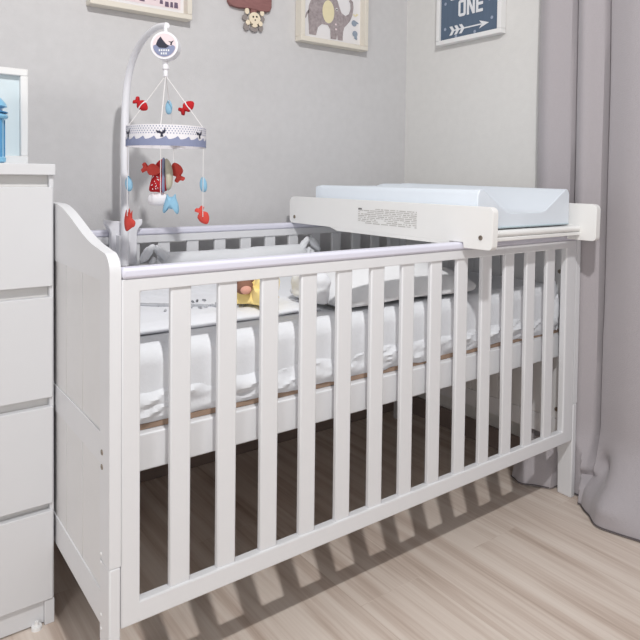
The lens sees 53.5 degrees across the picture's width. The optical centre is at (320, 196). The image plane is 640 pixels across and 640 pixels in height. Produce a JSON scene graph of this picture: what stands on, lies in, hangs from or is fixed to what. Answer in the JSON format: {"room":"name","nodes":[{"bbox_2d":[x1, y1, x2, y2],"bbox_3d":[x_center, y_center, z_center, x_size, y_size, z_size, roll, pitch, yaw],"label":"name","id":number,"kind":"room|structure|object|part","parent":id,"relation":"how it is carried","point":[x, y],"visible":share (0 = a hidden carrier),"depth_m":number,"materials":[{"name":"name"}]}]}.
{"room":"children's room","nodes":[
{"label":"children's room","id":0,"kind":"room"},
{"bbox_2d":[0,0,406,266],"bbox_3d":[-1.447,-0.388,1.379,4.620,2.600,0.100,-1,2,-37],"label":"wall","id":1,"kind":"structure","parent":0,"point":[283,118],"depth_m":2.13,"materials":[{"name":"grey paint"}]},
{"bbox_2d":[86,0,191,21],"bbox_3d":[-0.548,-0.725,1.945,0.321,0.320,0.039,-1,2,-37],"label":"framed picture","id":2,"kind":"object","parent":1,"relation":"attached to","point":[178,10],"visible":1,"depth_m":1.97,"materials":[{"name":"white wood"}]},
{"bbox_2d":[110,0,183,12],"bbox_3d":[-0.554,-0.729,1.956,0.300,0.292,0.007,-1,2,-37],"label":"print","id":3,"kind":"object","parent":2,"relation":"attached to","point":[169,5],"depth_m":2.00,"materials":[{"name":"white paper"}]},
{"bbox_2d":[227,0,271,31],"bbox_3d":[-0.243,-0.652,2.187,0.171,0.158,0.017,-1,2,-37],"label":"wall plaque","id":4,"kind":"object","parent":1,"relation":"attached to","point":[255,6],"visible":1,"depth_m":2.19,"materials":[{"name":"red wood"}]},
{"bbox_2d":[140,402,393,482],"bbox_3d":[-1.469,0.876,1.343,4.520,0.075,0.012,-1,2,-37],"label":"baseboard","id":5,"kind":"structure","parent":1,"relation":"attached to","point":[152,473],"depth_m":2.24,"materials":[{"name":"brown wood"}]},
{"bbox_2d":[295,0,368,51],"bbox_3d":[0.050,-0.730,2.388,0.318,0.324,0.039,-1,2,-37],"label":"framed picture","id":6,"kind":"object","parent":1,"relation":"attached to","point":[340,24],"visible":1,"depth_m":2.40,"materials":[{"name":"white paper"}]},
{"bbox_2d":[305,0,359,44],"bbox_3d":[0.043,-0.735,2.398,0.300,0.294,0.008,-1,2,-37],"label":"print","id":7,"kind":"object","parent":6,"relation":"attached to","point":[336,20],"depth_m":2.40,"materials":[{"name":"white paper"}]},
{"bbox_2d":[0,410,639,639],"bbox_3d":[-0.164,1.012,-0.330,4.620,0.060,4.460,-1,2,-37],"label":"floor","id":8,"kind":"structure","parent":0,"point":[494,556],"depth_m":1.59,"materials":[{"name":"laminate"}]},
{"bbox_2d":[0,163,55,637],"bbox_3d":[-1.035,0.422,1.321,0.801,0.994,0.506,-1,2,-37],"label":"dresser","id":9,"kind":"object","parent":8,"relation":"on","point":[26,189],"visible":1,"depth_m":1.33,"materials":[{"name":"white wood"}]},
{"bbox_2d":[0,98,7,162],"bbox_3d":[-0.728,-0.158,1.373,0.096,0.170,0.096,-1,2,-37],"label":"lantern","id":10,"kind":"object","parent":9,"relation":"on","point":[3,116],"visible":0.97,"depth_m":1.37,"materials":[{"name":"blue metal"}]},
{"bbox_3d":[-0.728,-0.207,1.372,0.096,0.072,0.096,-1,2,-37],"label":"domed lid","id":11,"kind":"part","parent":10,"relation":"part of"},
{"bbox_2d":[0,67,27,162],"bbox_3d":[-0.791,-0.188,1.440,0.233,0.224,0.025,-1,2,-37],"label":"photo frame","id":12,"kind":"object","parent":9,"relation":"on","point":[13,81],"visible":0.91,"depth_m":1.49,"materials":[{"name":"white wood"}]},
{"bbox_3d":[-0.900,0.775,1.142,0.790,0.194,0.018,-1,2,-37],"label":"drawer","id":13,"kind":"part","parent":9,"relation":"part of","materials":[{"name":"white wood"}]},
{"bbox_3d":[-0.897,0.557,1.136,0.790,0.210,0.018,-1,2,-37],"label":"drawer","id":14,"kind":"part","parent":9,"relation":"part of","materials":[{"name":"white wood"}]},
{"bbox_3d":[-0.894,0.324,1.128,0.790,0.216,0.018,-1,2,-37],"label":"drawer","id":15,"kind":"part","parent":9,"relation":"part of","materials":[{"name":"white wood"}]},
{"bbox_3d":[-0.892,0.088,1.121,0.790,0.211,0.018,-1,2,-37],"label":"drawer","id":16,"kind":"part","parent":9,"relation":"part of","materials":[{"name":"white wood"}]},
{"bbox_2d":[53,202,580,639],"bbox_3d":[-0.022,0.461,1.829,1.433,0.910,0.798,-1,2,-37],"label":"crib","id":17,"kind":"object","parent":8,"relation":"on","point":[101,450],"visible":0.66,"depth_m":1.33,"materials":[{"name":"white paint"}]},
{"bbox_3d":[-0.587,0.415,1.407,0.014,0.560,0.686,-1,2,-37],"label":"grooved panel","id":18,"kind":"part","parent":17,"relation":"part of","materials":[{"name":"white paint"}]},
{"bbox_3d":[-0.596,0.694,1.411,0.004,0.004,0.678,-1,2,-37],"label":"bead trim","id":19,"kind":"part","parent":17,"relation":"part of","materials":[{"name":"white paint"}]},
{"bbox_3d":[-0.587,0.383,1.406,0.020,0.741,0.790,-1,2,-37],"label":"headboard","id":20,"kind":"part","parent":17,"relation":"part of","materials":[{"name":"white paint"}]},
{"bbox_3d":[-0.372,0.788,1.122,0.020,0.292,0.052,-1,2,-37],"label":"leg","id":21,"kind":"part","parent":17,"relation":"part of","materials":[{"name":"white paint"}]},
{"bbox_2d":[103,22,208,265],"bbox_3d":[-0.469,-0.118,1.684,0.193,0.641,0.493,-1,2,-37],"label":"mobile","id":22,"kind":"object","parent":17,"relation":"attached to","point":[165,46],"visible":0.99,"depth_m":1.56,"materials":[{"name":"white plastic"},{"name":"blue and white felt"},{"name":"red felt"}]},
{"bbox_3d":[-0.475,-0.120,1.692,0.032,0.639,0.323,-1,2,-37],"label":"arm","id":23,"kind":"part","parent":22,"relation":"part of","materials":[{"name":"white plastic"}]},
{"bbox_3d":[-0.246,0.101,2.125,1.389,0.020,0.032,-1,2,-37],"label":"teething rail","id":24,"kind":"part","parent":17,"relation":"part of","materials":[{"name":"white plastic"}]},
{"bbox_2d":[139,236,320,264],"bbox_3d":[-0.271,0.194,2.047,0.653,0.117,0.067,-1,2,-37],"label":"bumper cover","id":25,"kind":"object","parent":17,"relation":"attached to","point":[164,257],"visible":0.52,"depth_m":2.00,"materials":[{"name":"white fabric"}]},
{"bbox_3d":[0.211,0.125,1.509,1.389,0.020,0.029,-1,2,-37],"label":"teething rail","id":26,"kind":"part","parent":17,"relation":"part of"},
{"bbox_3d":[-0.021,0.449,1.828,1.388,0.069,0.718,-1,2,-37],"label":"support rail","id":27,"kind":"part","parent":17,"relation":"part of","materials":[{"name":"white paint"}]},
{"bbox_3d":[-0.021,0.409,1.827,1.382,0.010,0.684,-1,2,-37],"label":"board","id":28,"kind":"part","parent":17,"relation":"part of","materials":[{"name":"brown wood"}]},
{"bbox_2d":[140,267,559,430],"bbox_3d":[-0.011,0.333,1.820,1.374,0.178,0.714,-1,2,-37],"label":"mattress","id":29,"kind":"object","parent":17,"relation":"on","point":[154,348],"visible":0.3,"depth_m":1.40,"materials":[{"name":"white fabric"}]},
{"bbox_2d":[140,284,320,334],"bbox_3d":[-0.347,0.238,1.560,0.501,0.053,0.500,-1,2,-37],"label":"quilt","id":30,"kind":"object","parent":29,"relation":"on","point":[154,304],"visible":0.26,"depth_m":1.44,"materials":[{"name":"white fabric"}]},
{"bbox_2d":[237,279,279,304],"bbox_3d":[-0.138,0.205,1.465,0.144,0.077,0.104,-1,2,-37],"label":"toy","id":31,"kind":"object","parent":30,"relation":"on","point":[248,292],"visible":0.48,"depth_m":1.44,"materials":[{"name":"yellow fabric"}]},
{"bbox_2d":[291,273,330,304],"bbox_3d":[-0.023,0.213,1.508,0.061,0.078,0.105,-1,2,-37],"label":"crumpled cloth","id":32,"kind":"object","parent":29,"relation":"on","point":[323,280],"visible":0.45,"depth_m":1.48,"materials":[{"name":"white fabric"}]},
{"bbox_2d":[290,262,475,307],"bbox_3d":[0.177,0.209,1.708,0.494,0.106,0.254,-1,2,-37],"label":"bolster pillow","id":33,"kind":"object","parent":29,"relation":"on","point":[360,277],"visible":0.44,"depth_m":1.60,"materials":[{"name":"white fabric"}]},
{"bbox_3d":[0.321,0.751,2.554,0.020,0.292,0.052,-1,2,-37],"label":"leg","id":34,"kind":"part","parent":17,"relation":"part of","materials":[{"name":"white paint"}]},
{"bbox_2d":[290,196,600,250],"bbox_3d":[0.345,0.062,2.013,0.480,0.106,0.874,-1,2,-37],"label":"topper","id":35,"kind":"object","parent":17,"relation":"on","point":[476,227],"visible":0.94,"depth_m":1.78,"materials":[{"name":"beige paint"}]},
{"bbox_2d":[316,183,568,228],"bbox_3d":[0.352,0.015,1.986,0.403,0.111,0.693,-1,2,-37],"label":"mat","id":36,"kind":"object","parent":35,"relation":"on","point":[517,207],"visible":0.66,"depth_m":1.81,"materials":[{"name":"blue plastic"}]},
{"bbox_3d":[0.347,0.077,2.012,0.437,0.009,0.730,-1,2,-37],"label":"panel","id":37,"kind":"part","parent":35,"relation":"part of","materials":[{"name":"beige paint"}]},
{"bbox_3d":[0.545,0.402,2.247,0.014,0.560,0.686,-1,2,-37],"label":"grooved panel","id":38,"kind":"part","parent":17,"relation":"part of","materials":[{"name":"white paint"}]},
{"bbox_3d":[0.546,0.370,2.246,0.020,0.741,0.790,-1,2,-37],"label":"footboard","id":39,"kind":"part","parent":17,"relation":"part of","materials":[{"name":"white paint"}]},
{"bbox_3d":[0.761,0.775,1.962,0.020,0.292,0.052,-1,2,-37],"label":"leg","id":40,"kind":"part","parent":17,"relation":"part of","materials":[{"name":"white paint"}]},
{"bbox_2d":[511,0,639,541],"bbox_3d":[0.962,-0.319,1.659,0.190,2.498,0.985,-1,2,-37],"label":"curtain","id":41,"kind":"object","parent":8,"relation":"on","point":[588,146],"visible":0.68,"depth_m":1.91,"materials":[{"name":"grey fabric"}]},
{"bbox_2d":[404,0,540,436],"bbox_3d":[1.696,-0.337,0.935,0.100,2.600,4.360,-1,2,-37],"label":"wall","id":42,"kind":"structure","parent":0,"point":[471,118],"depth_m":2.37,"materials":[{"name":"grey paint"}]},
{"bbox_2d":[412,396,519,449],"bbox_3d":[1.640,0.926,0.936,0.012,0.075,4.348,-1,2,-37],"label":"baseboard","id":43,"kind":"structure","parent":42,"relation":"attached to","point":[418,404],"depth_m":2.39,"materials":[{"name":"brown wood"}]},
{"bbox_2d":[436,0,505,46],"bbox_3d":[0.556,-0.739,2.357,0.029,0.311,0.308,-1,2,-37],"label":"framed picture","id":44,"kind":"object","parent":42,"relation":"attached to","point":[457,21],"visible":1,"depth_m":2.36,"materials":[{"name":"paper"}]},
{"bbox_2d":[441,0,496,40],"bbox_3d":[0.554,-0.739,2.356,0.008,0.287,0.284,-1,2,-37],"label":"print","id":45,"kind":"object","parent":44,"relation":"attached to","point":[461,20],"depth_m":2.36,"materials":[{"name":"paper"}]}
]}

